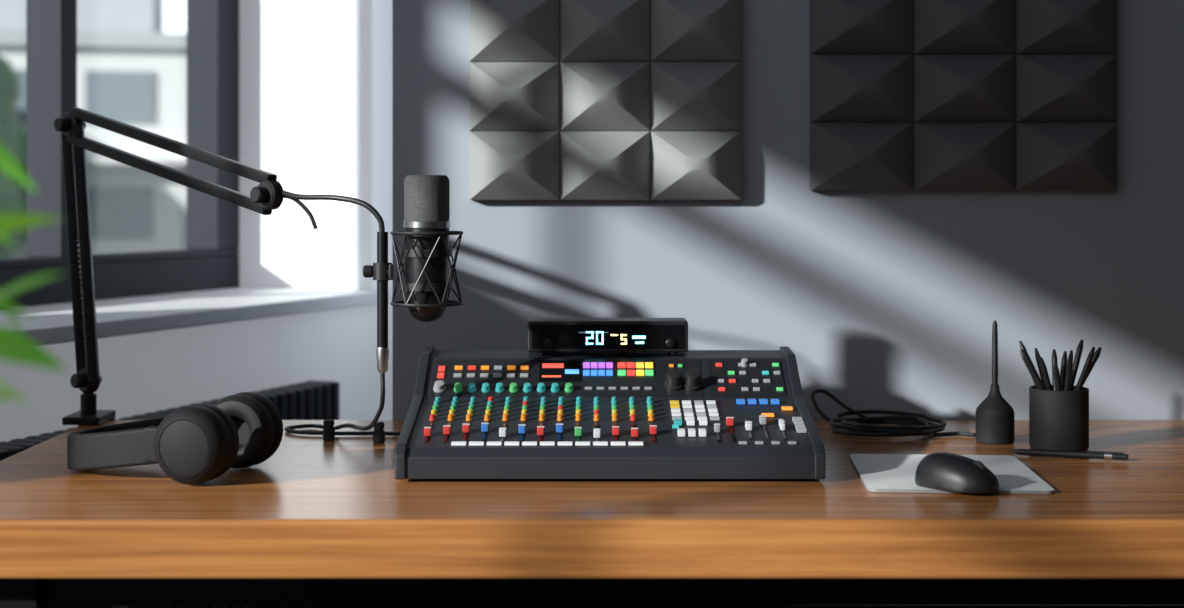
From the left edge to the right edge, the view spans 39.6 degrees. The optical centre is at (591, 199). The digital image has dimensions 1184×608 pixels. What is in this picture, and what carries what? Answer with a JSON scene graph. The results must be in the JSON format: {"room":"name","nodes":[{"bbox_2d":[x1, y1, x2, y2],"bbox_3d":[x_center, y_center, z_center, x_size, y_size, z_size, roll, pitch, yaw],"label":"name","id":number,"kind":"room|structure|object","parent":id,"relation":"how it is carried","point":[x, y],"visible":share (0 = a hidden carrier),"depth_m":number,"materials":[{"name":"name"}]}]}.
{"room":"recording studio","nodes":[
{"label":"recording studio","id":0,"kind":"room"},
{"bbox_2d":[0,0,391,441],"bbox_3d":[-1.461,-0.310,1.837,0.440,2.800,7.000,0,0,21],"label":"wall","id":1,"kind":"structure","parent":0,"point":[315,76],"depth_m":3.77,"materials":[{"name":"white paint"}]},
{"bbox_2d":[0,0,238,306],"bbox_3d":[-1.122,-0.562,3.219,0.088,1.595,1.425,0,0,21],"label":"window","id":2,"kind":"structure","parent":1,"relation":"in","point":[210,261],"depth_m":3.50,"materials":[{"name":"grey"}]},
{"bbox_2d":[0,287,390,345],"bbox_3d":[-0.901,0.220,3.135,0.385,0.030,1.485,0,0,21],"label":"windowsill","id":3,"kind":"structure","parent":1,"relation":"attached to","point":[50,324],"depth_m":3.15,"materials":[{"name":"white paint"}]},
{"bbox_2d":[392,0,1183,419],"bbox_3d":[1.545,-0.310,3.505,3.710,2.800,1.900,0,0,0],"label":"wall","id":4,"kind":"structure","parent":0,"point":[891,300],"depth_m":2.56,"materials":[{"name":"grey paint"}]},
{"bbox_2d":[470,0,740,199],"bbox_3d":[0.021,-0.160,2.519,0.419,0.320,0.067,0,0,0],"label":"panel","id":5,"kind":"object","parent":4,"relation":"attached to","point":[570,99],"visible":1,"depth_m":2.51,"materials":[{"name":"grey"}]},
{"bbox_2d":[810,0,1116,189],"bbox_3d":[0.575,-0.172,2.519,0.473,0.315,0.067,0,0,0],"label":"panel","id":6,"kind":"object","parent":4,"relation":"attached to","point":[905,94],"visible":1,"depth_m":2.51,"materials":[{"name":"grey"}]},
{"label":"outside","id":7,"kind":"structure","parent":0,"visible":0},
{"bbox_2d":[0,0,187,258],"bbox_3d":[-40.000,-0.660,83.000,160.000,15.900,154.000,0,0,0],"label":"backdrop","id":8,"kind":"structure","parent":7,"point":[133,72],"depth_m":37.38,"materials":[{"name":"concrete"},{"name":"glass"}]},
{"bbox_3d":[0.245,1.120,1.915,6.310,0.060,6.544,0,0,0],"label":"floor","id":9,"kind":"structure","parent":0,"visible":0},
{"bbox_2d":[0,144,67,411],"bbox_3d":[-0.539,0.521,0.915,0.462,1.136,0.440,0,0,43],"label":"potted plant","id":10,"kind":"object","parent":9,"relation":"on","point":[15,347],"visible":1,"depth_m":0.92,"materials":[{"name":"green plant"}]},
{"bbox_2d":[0,380,338,607],"bbox_3d":[-0.899,0.732,2.506,0.076,0.714,1.950,0,0,21],"label":"radiator","id":11,"kind":"object","parent":9,"relation":"on","point":[307,400],"visible":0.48,"depth_m":3.22,"materials":[{"name":"grey metal"}]},
{"bbox_2d":[0,420,1183,607],"bbox_3d":[0.637,0.715,2.147,2.826,0.749,0.801,0,0,0],"label":"desk","id":12,"kind":"object","parent":9,"relation":"on","point":[317,523],"visible":0.7,"depth_m":1.84,"materials":[{"name":"brown wood"}]},
{"bbox_2d":[67,392,282,484],"bbox_3d":[-0.533,0.292,2.046,0.250,0.094,0.189,0,0,15],"label":"headphones","id":13,"kind":"object","parent":12,"relation":"on","point":[194,444],"visible":1,"depth_m":1.97,"materials":[{"name":"black plastic"},{"name":"leather"}]},
{"bbox_2d":[54,107,400,435],"bbox_3d":[-0.525,0.179,2.351,0.664,0.641,0.263,0,0,22],"label":"microphone boom","id":14,"kind":"object","parent":12,"relation":"on","point":[268,196],"visible":0.84,"depth_m":2.44,"materials":[{"name":"black metal"}]},
{"bbox_2d":[363,175,462,321],"bbox_3d":[-0.229,0.062,2.100,0.131,0.188,0.093,0,0,0],"label":"microphone","id":15,"kind":"object","parent":14,"relation":"attached to","point":[427,251],"visible":1,"depth_m":2.08,"materials":[{"name":"grey metal"}]},
{"bbox_2d":[323,419,334,440],"bbox_3d":[-0.372,0.325,2.325,0.017,0.028,0.017,0,0,0],"label":"adapter","id":16,"kind":"object","parent":12,"relation":"on","point":[328,430],"visible":1,"depth_m":2.32,"materials":[{"name":"black plastic"}]},
{"bbox_2d":[373,422,384,442],"bbox_3d":[-0.298,0.325,2.300,0.017,0.028,0.017,0,0,-30],"label":"adapter","id":17,"kind":"object","parent":12,"relation":"on","point":[378,433],"visible":0.94,"depth_m":2.29,"materials":[{"name":"black plastic"}]},
{"bbox_2d":[395,346,825,478],"bbox_3d":[0.022,0.274,2.158,0.517,0.131,0.371,0,0,0],"label":"mixer","id":18,"kind":"object","parent":12,"relation":"on","point":[472,414],"visible":1,"depth_m":2.09,"materials":[{"name":"black plastic"}]},
{"bbox_2d":[527,318,687,353],"bbox_3d":[0.022,0.190,2.300,0.222,0.046,0.074,0,0,0],"label":"digital display","id":19,"kind":"object","parent":18,"relation":"on","point":[544,335],"visible":1,"depth_m":2.27,"materials":[{"name":"black plastic"}]},
{"bbox_2d":[811,389,974,436],"bbox_3d":[0.436,0.311,2.404,0.191,0.056,0.164,0,0,-15],"label":"coiled cable","id":20,"kind":"object","parent":12,"relation":"on","point":[863,425],"visible":1,"depth_m":2.40,"materials":[{"name":"black rubber"}]},
{"bbox_2d":[849,454,1053,493],"bbox_3d":[0.437,0.337,2.035,0.215,0.004,0.265,0,0,4],"label":"mouse pad","id":21,"kind":"object","parent":12,"relation":"on","point":[895,473],"visible":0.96,"depth_m":2.01,"materials":[{"name":"grey fabric"}]},
{"bbox_2d":[915,452,998,492],"bbox_3d":[0.425,0.316,1.918,0.100,0.038,0.060,0,0,38],"label":"computer mouse","id":22,"kind":"object","parent":21,"relation":"on","point":[946,471],"visible":1,"depth_m":1.90,"materials":[{"name":"black plastic"}]},
{"bbox_2d":[975,320,1014,443],"bbox_3d":[0.566,0.254,2.310,0.054,0.170,0.054,0,0,0],"label":"vase","id":23,"kind":"object","parent":12,"relation":"on","point":[994,416],"visible":1,"depth_m":2.29,"materials":[{"name":"black ceramic"}]},
{"bbox_2d":[1019,340,1101,450],"bbox_3d":[0.639,0.267,2.254,0.109,0.146,0.093,0,0,26],"label":"pen holder","id":24,"kind":"object","parent":12,"relation":"on","point":[1059,411],"visible":0.99,"depth_m":2.23,"materials":[{"name":"black plastic"}]},
{"bbox_2d":[1010,449,1127,459],"bbox_3d":[0.626,0.334,2.161,0.150,0.011,0.011,0,0,19],"label":"pen","id":25,"kind":"object","parent":12,"relation":"on","point":[1105,455],"depth_m":2.15,"materials":[{"name":"black plastic"}]}
]}

